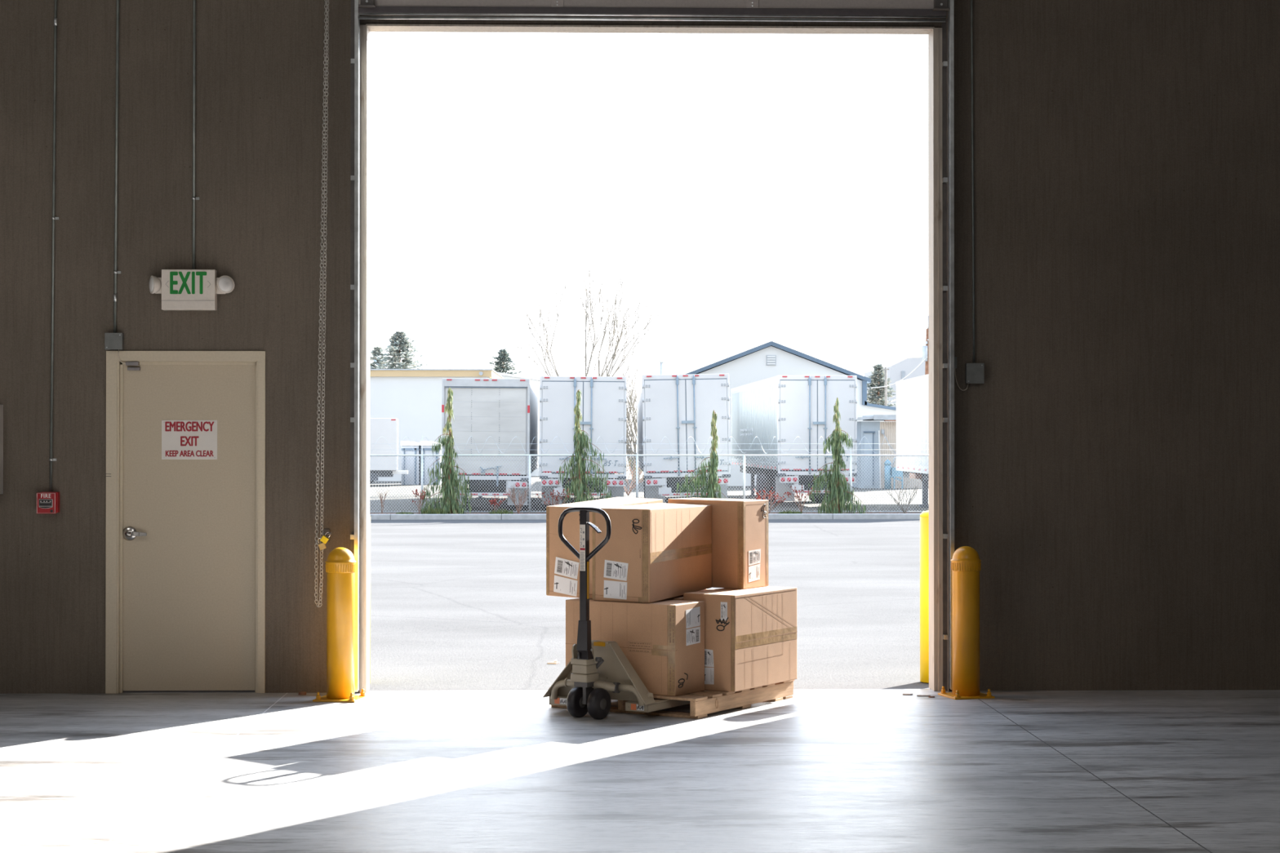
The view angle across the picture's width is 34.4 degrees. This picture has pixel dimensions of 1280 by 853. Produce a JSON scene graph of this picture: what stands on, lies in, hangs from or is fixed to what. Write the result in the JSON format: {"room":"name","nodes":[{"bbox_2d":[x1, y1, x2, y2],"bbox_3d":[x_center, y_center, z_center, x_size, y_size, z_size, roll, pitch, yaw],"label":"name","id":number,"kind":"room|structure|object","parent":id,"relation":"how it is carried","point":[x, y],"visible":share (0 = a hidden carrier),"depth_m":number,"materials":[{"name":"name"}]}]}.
{"room":"distribution center","nodes":[
{"label":"distribution center","id":0,"kind":"room"},
{"bbox_2d":[0,0,1279,693],"bbox_3d":[1.666,-1.891,13.470,26.000,7.800,0.180,0,0,-1],"label":"wall","id":1,"kind":"structure","parent":0,"point":[1117,453],"depth_m":13.38,"materials":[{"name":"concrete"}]},
{"bbox_2d":[0,404,3,493],"bbox_3d":[-4.309,0.145,13.157,0.478,0.571,0.119,0,0,-1],"label":"electrical panel","id":2,"kind":"object","parent":1,"relation":"attached to","point":[1,406],"visible":1,"depth_m":13.18,"materials":[{"name":"grey paint"}]},
{"bbox_2d":[36,491,59,514],"bbox_3d":[-3.776,0.487,13.182,0.131,0.139,0.090,0,0,-1],"label":"fire alarm","id":3,"kind":"object","parent":1,"relation":"attached to","point":[47,502],"visible":1,"depth_m":13.15,"materials":[{"name":"red plastic"}]},
{"bbox_2d":[48,0,58,492],"bbox_3d":[-3.748,-2.035,13.234,0.057,4.914,0.023,0,0,-1],"label":"conduit","id":4,"kind":"object","parent":1,"relation":"attached to","point":[53,218],"visible":1,"depth_m":13.22,"materials":[{"name":"metal"}]},
{"bbox_2d":[104,333,124,349],"bbox_3d":[-3.361,-0.544,13.217,0.111,0.107,0.056,0,0,-1],"label":"junction box","id":5,"kind":"object","parent":1,"relation":"attached to","point":[112,340],"visible":1,"depth_m":13.19,"materials":[{"name":"grey metal"}]},
{"bbox_2d":[113,0,120,333],"bbox_3d":[-3.348,-2.545,13.246,0.047,3.896,0.025,0,0,-1],"label":"conduit","id":6,"kind":"object","parent":1,"relation":"attached to","point":[115,272],"visible":1,"depth_m":13.23,"materials":[{"name":"metal"}]},
{"bbox_2d":[105,351,265,693],"bbox_3d":[-2.913,0.612,13.297,1.016,2.192,0.142,0,0,-1],"label":"door","id":7,"kind":"structure","parent":1,"relation":"in","point":[185,576],"depth_m":13.28,"materials":[{"name":"beige paint"}]},
{"bbox_2d":[118,349,140,370],"bbox_3d":[-3.274,-0.429,13.250,0.131,0.137,0.058,0,0,-1],"label":"sensor","id":8,"kind":"object","parent":7,"relation":"attached to","point":[127,363],"visible":1,"depth_m":13.23,"materials":[{"name":"grey plastic"}]},
{"bbox_2d":[161,420,217,459],"bbox_3d":[-2.895,0.085,13.284,0.356,0.253,0.005,0,0,-1],"label":"safety sign","id":9,"kind":"object","parent":7,"relation":"attached to","point":[180,439],"visible":1,"depth_m":13.28,"materials":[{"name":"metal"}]},
{"bbox_2d":[148,269,235,310],"bbox_3d":[-2.867,-0.873,13.200,0.551,0.257,0.120,0,0,-1],"label":"exit sign","id":10,"kind":"object","parent":1,"relation":"attached to","point":[180,289],"visible":1,"depth_m":13.19,"materials":[{"name":"white plastic"}]},
{"bbox_2d":[148,275,161,293],"bbox_3d":[-3.098,-0.905,13.190,0.090,0.118,0.110,0,0,-1],"label":"lamp","id":11,"kind":"object","parent":10,"relation":"attached to","point":[155,283],"depth_m":13.17,"materials":[{"name":"white plastic"}]},
{"bbox_2d":[216,275,235,293],"bbox_3d":[-2.651,-0.907,13.206,0.119,0.117,0.089,0,0,-1],"label":"lamp","id":12,"kind":"object","parent":10,"relation":"attached to","point":[225,284],"depth_m":13.18,"materials":[{"name":"white plastic"}]},
{"bbox_2d":[191,0,199,269],"bbox_3d":[-2.849,-2.742,13.260,0.046,3.500,0.025,0,0,-1],"label":"conduit","id":13,"kind":"object","parent":1,"relation":"attached to","point":[193,197],"visible":1,"depth_m":13.25,"materials":[{"name":"metal"}]},
{"bbox_2d":[323,528,331,541],"bbox_3d":[-1.994,0.697,13.176,0.046,0.080,0.196,0,0,-12],"label":"hook","id":14,"kind":"object","parent":1,"relation":"attached to","point":[325,531],"visible":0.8,"depth_m":13.26,"materials":[{"name":"metal"}]},
{"bbox_2d":[314,0,328,607],"bbox_3d":[-2.017,-1.225,13.133,0.098,4.749,0.024,0,0,-1],"label":"chain","id":15,"kind":"object","parent":14,"relation":"hanging from","point":[326,1],"visible":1,"depth_m":13.13,"materials":[{"name":"metal"}]},
{"bbox_2d":[317,537,326,550],"bbox_3d":[-2.015,0.744,13.094,0.055,0.079,0.020,0,0,-1],"label":"padlock","id":16,"kind":"object","parent":15,"relation":"hanging from","point":[322,546],"visible":1,"depth_m":13.09,"materials":[{"name":"gold metal"}]},
{"bbox_2d":[320,532,330,543],"bbox_3d":[-1.993,0.705,13.095,0.066,0.076,0.020,0,0,-1],"label":"padlock","id":17,"kind":"object","parent":15,"relation":"hanging from","point":[324,540],"visible":1,"depth_m":13.09,"materials":[{"name":"yellow metal"}]},
{"bbox_2d":[350,0,359,693],"bbox_3d":[-1.822,-0.893,13.228,0.055,5.200,0.133,0,0,-20],"label":"door track","id":18,"kind":"object","parent":1,"relation":"attached to","point":[355,22],"visible":0.84,"depth_m":13.23,"materials":[{"name":"metal"}]},
{"bbox_2d":[358,0,950,22],"bbox_3d":[0.091,-2.892,13.193,3.768,0.602,0.120,0,0,-1],"label":"door","id":19,"kind":"structure","parent":18,"relation":"attached to","point":[690,8],"depth_m":13.19,"materials":[{"name":"metal"}]},
{"bbox_2d":[359,24,370,693],"bbox_3d":[-1.779,-0.436,13.371,0.043,4.289,0.205,0,0,-1],"label":"trim","id":20,"kind":"structure","parent":1,"relation":"attached to","point":[365,33],"depth_m":13.28,"materials":[{"name":"beige metal"}]},
{"bbox_2d":[365,23,933,34],"bbox_3d":[0.069,-2.580,13.429,3.667,0.012,0.192,0,0,-1],"label":"garage door","id":21,"kind":"structure","parent":1,"relation":"attached to","point":[372,28],"depth_m":13.39,"materials":[{"name":"white metal"}]},
{"bbox_2d":[928,27,942,691],"bbox_3d":[1.925,-0.435,13.463,0.058,4.289,0.205,0,0,-1],"label":"trim","id":22,"kind":"structure","parent":1,"relation":"attached to","point":[935,37],"depth_m":13.37,"materials":[{"name":"beige metal"}]},
{"bbox_2d":[942,0,954,692],"bbox_3d":[1.989,-0.892,13.322,0.054,5.200,0.131,0,0,-17],"label":"door track","id":23,"kind":"object","parent":1,"relation":"attached to","point":[948,27],"visible":0.8,"depth_m":13.33,"materials":[{"name":"metal"}]},
{"bbox_2d":[954,356,968,391],"bbox_3d":[2.066,-0.341,13.361,0.113,0.218,0.035,0,0,-1],"label":"sensor","id":24,"kind":"object","parent":1,"relation":"attached to","point":[955,357],"visible":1,"depth_m":13.34,"materials":[{"name":"grey metal"}]},
{"bbox_2d":[970,0,975,363],"bbox_3d":[2.149,-2.449,13.384,0.037,4.085,0.015,0,0,-1],"label":"conduit","id":25,"kind":"object","parent":1,"relation":"attached to","point":[971,1],"visible":1,"depth_m":13.37,"materials":[{"name":"metal"}]},
{"bbox_2d":[964,363,984,383],"bbox_3d":[2.161,-0.343,13.353,0.115,0.131,0.056,0,0,-1],"label":"junction box","id":26,"kind":"object","parent":1,"relation":"attached to","point":[974,372],"visible":1,"depth_m":13.33,"materials":[{"name":"grey metal"}]},
{"bbox_2d":[0,688,1279,852],"bbox_3d":[1.957,1.748,1.746,26.000,0.250,23.420,0,0,-1],"label":"floor","id":27,"kind":"structure","parent":0,"point":[819,771],"depth_m":9.91,"materials":[{"name":"concrete"}]},
{"bbox_2d":[298,691,306,695],"bbox_3d":[-2.145,1.696,13.139,0.051,0.020,0.028,0,0,-1],"label":"debris","id":28,"kind":"object","parent":27,"relation":"on","point":[300,693],"visible":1,"depth_m":13.13,"materials":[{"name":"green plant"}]},
{"bbox_2d":[312,547,368,702],"bbox_3d":[-1.870,1.230,12.914,0.270,0.950,0.270,0,0,11],"label":"bollard","id":29,"kind":"object","parent":27,"relation":"on","point":[340,563],"visible":1,"depth_m":12.84,"materials":[{"name":"yellow metal"}]},
{"bbox_2d":[542,506,689,719],"bbox_3d":[0.049,1.087,12.593,0.720,1.231,1.497,0,0,32],"label":"jack","id":30,"kind":"object","parent":27,"relation":"on","point":[598,672],"visible":0.92,"depth_m":12.01,"materials":[{"name":"beige metal"}]},
{"bbox_2d":[580,528,584,569],"bbox_3d":[-0.334,0.709,11.977,0.030,0.242,0.002,0,0,32],"label":"print","id":31,"kind":"object","parent":30,"relation":"attached to","point":[582,530],"depth_m":11.98},
{"bbox_2d":[576,649,593,659],"bbox_3d":[-0.322,1.321,11.985,0.083,0.055,0.075,0,0,32],"label":"socket","id":32,"kind":"object","parent":30,"relation":"attached to","point":[580,654],"depth_m":11.96,"materials":[{"name":"metal"}]},
{"bbox_2d":[551,680,794,719],"bbox_3d":[0.209,1.644,12.769,1.041,0.120,1.226,0,0,32],"label":"wooden pallet","id":33,"kind":"object","parent":27,"relation":"on","point":[702,703],"visible":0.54,"depth_m":12.28,"materials":[{"name":"brown wood"}]},
{"bbox_2d":[565,598,704,696],"bbox_3d":[-0.030,1.313,12.431,0.779,0.534,0.344,0,0,32],"label":"box","id":34,"kind":"object","parent":33,"relation":"on","point":[663,641],"visible":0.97,"depth_m":12.21,"materials":[{"name":"cardboard"}]},
{"bbox_2d":[546,497,662,599],"bbox_3d":[-0.208,0.751,12.978,0.419,0.594,0.879,0,0,32],"label":"box","id":35,"kind":"object","parent":34,"relation":"on","point":[562,566],"visible":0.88,"depth_m":12.70,"materials":[{"name":"cardboard"}]},
{"bbox_2d":[555,582,574,592],"bbox_3d":[-0.454,0.985,12.664,0.168,0.084,0.001,0,-1,42],"label":"print","id":36,"kind":"object","parent":35,"relation":"attached to","point":[561,587],"depth_m":12.67},
{"bbox_2d":[563,560,577,576],"bbox_3d":[-0.428,0.866,12.642,0.118,0.097,0.001,0,-1,42],"label":"print","id":37,"kind":"object","parent":35,"relation":"on","point":[570,566],"depth_m":12.64},
{"bbox_2d":[592,502,711,603],"bbox_3d":[0.091,0.764,12.668,0.428,0.565,0.818,0,0,32],"label":"box","id":38,"kind":"object","parent":34,"relation":"on","point":[655,552],"visible":1,"depth_m":12.38,"materials":[{"name":"cardboard"}]},
{"bbox_2d":[605,586,624,597],"bbox_3d":[-0.145,0.977,12.335,0.139,0.085,0.001,0,0,32],"label":"print","id":39,"kind":"object","parent":38,"relation":"attached to","point":[620,586],"depth_m":12.32},
{"bbox_2d":[612,563,626,577],"bbox_3d":[-0.123,0.856,12.322,0.098,0.095,0.001,0,-1,33],"label":"print","id":40,"kind":"object","parent":38,"relation":"on","point":[616,563],"depth_m":12.33},
{"bbox_2d":[689,629,694,642],"bbox_3d":[0.302,1.240,12.234,0.002,0.084,0.091,0,-1,33],"label":"print","id":41,"kind":"object","parent":34,"relation":"attached to","point":[692,637],"depth_m":12.25},
{"bbox_2d":[686,610,698,626],"bbox_3d":[0.314,1.136,12.252,0.001,0.090,0.141,0,0,32],"label":"print","id":42,"kind":"object","parent":34,"relation":"on","point":[690,611],"depth_m":12.23},
{"bbox_2d":[666,588,711,599],"bbox_3d":[0.329,1.312,12.896,0.295,0.543,0.784,0,0,32],"label":"box","id":43,"kind":"object","parent":33,"relation":"on","point":[681,597],"visible":0.09,"depth_m":12.53,"materials":[{"name":"cardboard"}]},
{"bbox_2d":[683,586,796,692],"bbox_3d":[0.623,1.294,12.720,0.356,0.576,0.804,0,0,32],"label":"box","id":44,"kind":"object","parent":33,"relation":"on","point":[750,634],"visible":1,"depth_m":12.47,"materials":[{"name":"cardboard"}]},
{"bbox_2d":[706,651,712,664],"bbox_3d":[0.420,1.385,12.376,0.041,0.091,0.001,0,0,32],"label":"print","id":45,"kind":"object","parent":44,"relation":"on","point":[711,660],"depth_m":12.38},
{"bbox_2d":[667,497,768,589],"bbox_3d":[0.494,0.734,13.103,0.632,0.548,0.324,0,-1,39],"label":"box","id":46,"kind":"object","parent":44,"relation":"on","point":[740,526],"visible":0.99,"depth_m":12.88,"materials":[{"name":"cardboard"}]},
{"bbox_2d":[916,694,930,696],"bbox_3d":[1.795,1.702,13.090,0.088,0.006,0.039,0,0,-1],"label":"debris","id":47,"kind":"object","parent":27,"relation":"on","point":[917,695],"visible":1,"depth_m":13.08,"materials":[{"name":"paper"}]},
{"bbox_2d":[937,546,995,699],"bbox_3d":[2.061,1.231,13.067,0.270,0.950,0.270,0,0,-15],"label":"bollard","id":48,"kind":"object","parent":27,"relation":"on","point":[966,562],"visible":1,"depth_m":12.99,"materials":[{"name":"yellow metal"}]},
{"label":"outside","id":49,"kind":"structure","parent":0,"visible":0},
{"bbox_2d":[368,519,929,690],"bbox_3d":[-0.875,2.629,35.181,120.000,1.480,43.580,0,0,-1],"label":"yard","id":50,"kind":"structure","parent":49,"point":[456,605],"depth_m":21.88,"materials":[{"name":"grey asphalt"}]},
{"bbox_2d":[369,515,370,683],"bbox_3d":[-1.933,1.150,13.968,0.220,1.166,0.220,0,0,-1],"label":"bollard","id":51,"kind":"object","parent":50,"relation":"on","point":[370,515],"visible":0.02,"depth_m":13.97,"materials":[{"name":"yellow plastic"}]},
{"bbox_2d":[546,658,559,664],"bbox_3d":[-0.644,1.748,15.385,0.075,0.036,0.066,0,0,30],"label":"scrap","id":52,"kind":"object","parent":50,"relation":"on","point":[555,662],"visible":1,"depth_m":15.37,"materials":[{"name":"paper"}]},
{"bbox_2d":[369,513,920,519],"bbox_3d":[-1.419,2.673,57.054,119.992,0.515,0.180,0,0,-1],"label":"curb","id":53,"kind":"object","parent":50,"relation":"on","point":[771,516],"visible":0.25,"depth_m":56.92,"materials":[{"name":"concrete"}]},
{"bbox_2d":[920,510,928,683],"bbox_3d":[2.016,1.151,14.066,0.220,1.166,0.220,0,0,-1],"label":"bollard","id":54,"kind":"object","parent":50,"relation":"on","point":[924,516],"visible":0.23,"depth_m":14.00,"materials":[{"name":"yellow plastic"}]},
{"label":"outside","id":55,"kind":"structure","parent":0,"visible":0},
{"bbox_2d":[369,457,928,513],"bbox_3d":[6.038,3.600,159.402,200.000,0.770,201.550,0,0,-1],"label":"gravel lot","id":56,"kind":"structure","parent":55,"point":[373,506],"depth_m":73.45,"materials":[{"name":"grey gravel"}]},
{"bbox_2d":[369,346,387,368],"bbox_3d":[-16.780,-1.082,133.543,6.520,8.212,6.662,0,0,-1],"label":"conifer","id":57,"kind":"object","parent":56,"relation":"on","point":[375,352],"visible":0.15,"depth_m":133.45,"materials":[{"name":"green plant"}]},
{"bbox_2d":[369,417,408,484],"bbox_3d":[-12.909,1.186,95.857,4.280,3.120,2.410,0,0,-5],"label":"box truck","id":58,"kind":"object","parent":56,"relation":"on","point":[380,428],"visible":0.15,"depth_m":94.77,"materials":[{"name":"white paint"}]},
{"bbox_2d":[369,330,430,368],"bbox_3d":[-14.628,-1.489,128.473,10.174,8.952,11.302,0,0,-1],"label":"conifer","id":59,"kind":"object","parent":56,"relation":"on","point":[399,341],"visible":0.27,"depth_m":128.34,"materials":[{"name":"green plant"}]},
{"bbox_2d":[400,440,421,484],"bbox_3d":[-10.887,1.731,98.500,0.890,2.069,1.700,0,0,-1],"label":"portable toilet","id":60,"kind":"object","parent":56,"relation":"on","point":[406,447],"visible":0.78,"depth_m":97.76,"materials":[{"name":"blue plastic"}]},
{"bbox_2d":[420,440,441,484],"bbox_3d":[-9.928,1.731,98.524,0.970,2.069,1.700,0,0,-1],"label":"portable toilet","id":61,"kind":"object","parent":56,"relation":"on","point":[427,448],"visible":0.53,"depth_m":97.78,"materials":[{"name":"blue plastic"}]},
{"bbox_2d":[369,368,504,481],"bbox_3d":[-22.463,-0.016,113.880,29.350,5.790,15.400,0,0,-1],"label":"warehouse building","id":62,"kind":"structure","parent":56,"relation":"on","point":[413,397],"depth_m":106.74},
{"bbox_2d":[441,377,538,508],"bbox_3d":[-4.813,0.597,68.874,2.626,3.931,16.050,0,0,-2],"label":"trailer","id":63,"kind":"object","parent":56,"relation":"on","point":[503,410],"visible":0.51,"depth_m":60.94,"materials":[{"name":"white paint"}]},
{"bbox_2d":[446,379,524,381],"bbox_3d":[-4.537,-1.369,60.906,2.310,0.035,0.025,0,0,-2],"label":"light","id":64,"kind":"object","parent":63,"relation":"attached to","point":[446,380],"depth_m":60.91,"materials":[{"name":"red plastic"}]},
{"bbox_2d":[488,348,522,374],"bbox_3d":[-8.574,-1.065,136.604,7.380,8.223,7.378,0,0,-1],"label":"conifer","id":65,"kind":"object","parent":56,"relation":"on","point":[504,355],"visible":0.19,"depth_m":136.62,"materials":[{"name":"green plant"}]},
{"bbox_2d":[497,372,551,475],"bbox_3d":[-6.156,-0.130,126.891,5.400,6.210,8.400,0,0,-1],"label":"building","id":66,"kind":"structure","parent":56,"relation":"on","point":[535,381],"depth_m":122.88,"materials":[{"name":"white metal"}]},
{"bbox_2d":[539,376,626,508],"bbox_3d":[-1.876,0.565,68.935,2.607,3.996,16.075,0,0,-1],"label":"trailer","id":67,"kind":"object","parent":56,"relation":"on","point":[603,408],"visible":0.69,"depth_m":60.97,"materials":[{"name":"white paint"}]},
{"bbox_2d":[544,377,622,378],"bbox_3d":[-1.669,-1.433,60.977,2.290,0.035,0.025,0,0,-1],"label":"light","id":68,"kind":"object","parent":67,"relation":"attached to","point":[544,377],"depth_m":60.98,"materials":[{"name":"plastic"}]},
{"bbox_2d":[507,237,680,377],"bbox_3d":[-2.001,-2.725,88.039,7.550,10.830,5.021,0,0,-1],"label":"bare tree","id":69,"kind":"object","parent":56,"relation":"on","point":[624,326],"visible":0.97,"depth_m":87.80,"materials":[{"name":"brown plant"}]},
{"bbox_2d":[585,361,640,490],"bbox_3d":[-0.497,0.006,85.058,3.854,5.359,5.273,0,0,-1],"label":"tree","id":70,"kind":"object","parent":56,"relation":"on","point":[629,451],"visible":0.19,"depth_m":85.56,"materials":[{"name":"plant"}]},
{"bbox_2d":[613,453,647,495],"bbox_3d":[-0.447,1.809,77.962,1.823,1.628,1.654,0,0,-1],"label":"bush","id":71,"kind":"object","parent":56,"relation":"on","point":[629,465],"visible":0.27,"depth_m":77.96,"materials":[{"name":"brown plant"}]},
{"bbox_2d":[369,435,928,512],"bbox_3d":[-0.085,1.376,58.658,24.384,2.232,0.407,0,0,-1],"label":"fence","id":72,"kind":"object","parent":56,"relation":"on","point":[422,455],"visible":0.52,"depth_m":58.62,"materials":[{"name":"metal"}]},
{"bbox_2d":[658,360,664,374],"bbox_3d":[1.260,-0.463,121.075,0.320,6.790,0.320,0,0,-1],"label":"vent pipe","id":73,"kind":"object","parent":56,"relation":"on","point":[660,362],"visible":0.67,"depth_m":121.01,"materials":[{"name":"white metal"}]},
{"bbox_2d":[636,373,730,502],"bbox_3d":[1.274,0.533,69.013,2.696,4.118,16.075,-1,0,-1],"label":"trailer","id":74,"kind":"object","parent":56,"relation":"on","point":[676,408],"visible":0.7,"depth_m":61.04,"materials":[{"name":"white paint"}]},
{"bbox_2d":[646,374,724,377],"bbox_3d":[1.343,-1.497,61.053,2.300,0.035,0.025,-1,0,-1],"label":"light","id":75,"kind":"object","parent":74,"relation":"attached to","point":[647,375],"depth_m":61.07,"materials":[{"name":"plastic"}]},
{"bbox_2d":[684,341,896,485],"bbox_3d":[7.713,-0.520,105.181,12.950,6.670,20.400,0,0,-1],"label":"building","id":76,"kind":"structure","parent":56,"relation":"on","point":[770,359],"depth_m":95.19,"materials":[{"name":"white painted siding"},{"name":"blue-gray painted metal trim"}]},
{"bbox_2d":[766,355,775,365],"bbox_3d":[6.037,-3.054,95.155,0.440,0.470,0.100,0,0,-1],"label":"gable vent","id":77,"kind":"object","parent":76,"relation":"attached to","point":[771,359],"depth_m":95.14,"materials":[{"name":"white metal"}]},
{"bbox_2d":[730,375,857,502],"bbox_3d":[5.127,0.521,72.108,2.470,4.100,16.075,0,0,-3],"label":"trailer","id":78,"kind":"object","parent":56,"relation":"on","point":[785,410],"visible":0.69,"depth_m":64.19,"materials":[{"name":"white paint"}]},
{"bbox_2d":[740,428,752,435],"bbox_3d":[3.805,0.205,73.942,0.007,0.240,4.510,0,0,-3],"label":"print","id":79,"kind":"object","parent":78,"relation":"attached to","point":[748,429],"depth_m":73.57},
{"bbox_2d":[866,363,896,406],"bbox_3d":[14.932,-0.475,128.187,5.114,6.920,6.102,0,0,-1],"label":"conifer","id":80,"kind":"object","parent":56,"relation":"on","point":[877,395],"visible":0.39,"depth_m":128.15,"materials":[{"name":"green plant"}]},
{"bbox_2d":[881,367,888,405],"bbox_3d":[14.286,-0.263,120.398,0.450,6.381,0.140,0,0,-1],"label":"utility pole","id":81,"kind":"object","parent":56,"relation":"on","point":[885,369],"visible":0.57,"depth_m":120.36,"materials":[{"name":"grey wood"}]},
{"bbox_2d":[852,414,928,488],"bbox_3d":[11.247,1.111,91.752,3.750,3.211,3.700,0,0,-1],"label":"storage shed","id":82,"kind":"object","parent":56,"relation":"on","point":[873,433],"visible":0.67,"depth_m":90.28,"materials":[{"name":"beige metal"}]},
{"bbox_2d":[884,457,903,488],"bbox_3d":[10.984,1.993,89.471,0.811,1.412,0.635,0,0,-1],"label":"machine","id":83,"kind":"object","parent":56,"relation":"on","point":[900,473],"visible":0.6,"depth_m":89.36,"materials":[{"name":"metal"}]},
{"bbox_2d":[864,357,925,407],"bbox_3d":[25.528,-1.236,168.150,12.600,9.030,15.100,0,0,-1],"label":"building","id":84,"kind":"structure","parent":56,"relation":"on","point":[899,370],"depth_m":160.62,"materials":[{"name":"white metal"}]},
{"bbox_2d":[901,371,905,380],"bbox_3d":[20.441,-3.907,160.541,0.250,0.800,0.100,0,0,-1],"label":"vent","id":85,"kind":"object","parent":84,"relation":"attached to","point":[903,373],"depth_m":160.51,"materials":[{"name":"white metal"}]},
{"bbox_2d":[895,373,928,507],"bbox_3d":[9.830,0.496,65.224,2.516,4.050,8.210,0,0,0],"label":"trailer","id":86,"kind":"object","parent":56,"relation":"on","point":[912,393],"visible":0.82,"depth_m":64.79,"materials":[{"name":"white paint"}]},
{"bbox_2d":[922,315,928,374],"bbox_3d":[16.754,-1.762,120.425,0.636,9.385,0.430,0,0,-1],"label":"utility pole","id":87,"kind":"object","parent":56,"relation":"on","point":[925,348],"visible":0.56,"depth_m":120.36,"materials":[{"name":"grey wood"}]},
{"bbox_2d":[871,356,927,388],"bbox_3d":[15.032,-3.139,119.737,3.433,1.872,1.054,0,0,-1],"label":"cable","id":88,"kind":"object","parent":87,"relation":"hanging from","point":[926,357],"visible":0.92,"depth_m":119.83,"materials":[{"name":"white rubber"}]},
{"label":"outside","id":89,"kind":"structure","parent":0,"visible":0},
{"bbox_2d":[369,512,920,515],"bbox_3d":[-1.437,2.836,57.778,120.000,0.800,1.270,0,0,-1],"label":"strip","id":90,"kind":"object","parent":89,"point":[392,513],"depth_m":58.27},
{"bbox_2d":[377,489,387,513],"bbox_3d":[-7.164,2.095,57.500,0.257,0.684,0.712,0,0,-26],"label":"bare shrub","id":91,"kind":"object","parent":90,"relation":"on","point":[380,497],"visible":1,"depth_m":57.47,"materials":[{"name":"brown plant"}]},
{"bbox_2d":[395,511,413,514],"bbox_3d":[-6.518,2.384,57.392,0.592,0.097,0.363,0,0,-1],"label":"grass tuft","id":92,"kind":"object","parent":90,"relation":"on","point":[399,513],"visible":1,"depth_m":57.32,"materials":[{"name":"green plant"}]},
{"bbox_2d":[412,488,428,514],"bbox_3d":[-6.125,2.080,57.427,0.454,0.712,0.484,0,0,-1],"label":"bare shrub","id":93,"kind":"object","parent":90,"relation":"on","point":[422,496],"visible":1,"depth_m":57.41,"materials":[{"name":"red plant"}]},
{"bbox_2d":[420,506,449,514],"bbox_3d":[-5.691,2.301,57.468,0.856,0.265,0.529,0,0,-1],"label":"grass tuft","id":94,"kind":"object","parent":90,"relation":"on","point":[432,511],"visible":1,"depth_m":57.37,"materials":[{"name":"green plant"}]},
{"bbox_2d":[419,387,472,514],"bbox_3d":[-5.447,0.972,57.610,1.547,4.156,0.668,0,0,-1],"label":"cedar","id":95,"kind":"object","parent":90,"relation":"on","point":[450,502],"visible":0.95,"depth_m":57.59,"materials":[{"name":"green plant"}]},
{"bbox_2d":[488,495,505,510],"bbox_3d":[-3.982,2.176,57.562,0.461,0.523,0.435,0,0,-1],"label":"bare shrub","id":96,"kind":"object","parent":90,"relation":"on","point":[493,500],"visible":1,"depth_m":57.62,"materials":[{"name":"red plant"}]},
{"bbox_2d":[488,508,514,514],"bbox_3d":[-3.854,2.331,57.521,0.775,0.206,0.454,0,0,-1],"label":"grass tuft","id":97,"kind":"object","parent":90,"relation":"on","point":[505,512],"visible":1,"depth_m":57.43,"materials":[{"name":"green plant"}]},
{"bbox_2d":[502,484,529,513],"bbox_3d":[-3.396,2.010,57.598,0.766,0.859,0.797,0,0,-22],"label":"bare shrub","id":98,"kind":"object","parent":90,"relation":"on","point":[513,500],"visible":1,"depth_m":57.52,"materials":[{"name":"brown plant"}]},
{"bbox_2d":[536,488,569,506],"bbox_3d":[-2.408,2.078,57.605,0.828,0.726,0.799,0,0,13],"label":"bare shrub","id":99,"kind":"object","parent":90,"relation":"on","point":[558,494],"visible":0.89,"depth_m":57.57,"materials":[{"name":"red plant"}]},
{"bbox_2d":[558,389,612,503],"bbox_3d":[-1.515,0.947,57.838,1.524,3.976,0.577,0,0,-11],"label":"cedar","id":100,"kind":"object","parent":90,"relation":"on","point":[577,482],"visible":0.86,"depth_m":57.79,"materials":[{"name":"green plant"}]},
{"bbox_2d":[370,511,921,514],"bbox_3d":[0.552,2.422,57.831,21.992,0.028,1.232,0,0,-1],"label":"chips","id":101,"kind":"object","parent":90,"relation":"on","point":[770,512],"visible":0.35,"depth_m":57.74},
{"bbox_2d":[675,409,726,498],"bbox_3d":[1.754,1.225,57.852,1.509,3.390,0.477,0,0,-1],"label":"cedar","id":102,"kind":"object","parent":90,"relation":"on","point":[712,469],"visible":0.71,"depth_m":57.82,"materials":[{"name":"green plant"}]},
{"bbox_2d":[753,487,786,513],"bbox_3d":[3.534,2.060,57.736,0.920,0.762,0.845,0,0,-24],"label":"bare shrub","id":103,"kind":"object","parent":90,"relation":"on","point":[758,496],"visible":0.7,"depth_m":57.66,"materials":[{"name":"red plant"}]},
{"bbox_2d":[776,509,801,513],"bbox_3d":[4.187,2.369,57.706,0.803,0.133,0.478,0,0,-1],"label":"grass tuft","id":104,"kind":"object","parent":90,"relation":"on","point":[793,511],"visible":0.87,"depth_m":57.62,"materials":[{"name":"green plant"}]},
{"bbox_2d":[783,484,813,511],"bbox_3d":[4.485,2.036,57.788,0.886,0.809,0.637,0,0,-1],"label":"bare shrub","id":105,"kind":"object","parent":90,"relation":"on","point":[796,491],"visible":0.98,"depth_m":57.86,"materials":[{"name":"red plant"}]},
{"bbox_2d":[808,397,867,513],"bbox_3d":[5.616,1.072,57.956,1.788,3.818,0.494,0,0,-5],"label":"cedar","id":106,"kind":"object","parent":90,"relation":"on","point":[835,484],"visible":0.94,"depth_m":57.92,"materials":[{"name":"green plant"}]},
{"bbox_2d":[888,482,918,513],"bbox_3d":[7.361,1.984,57.970,0.888,0.922,1.193,0,0,-1],"label":"bare shrub","id":107,"kind":"object","parent":90,"relation":"on","point":[916,490],"visible":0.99,"depth_m":57.88,"materials":[{"name":"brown plant"}]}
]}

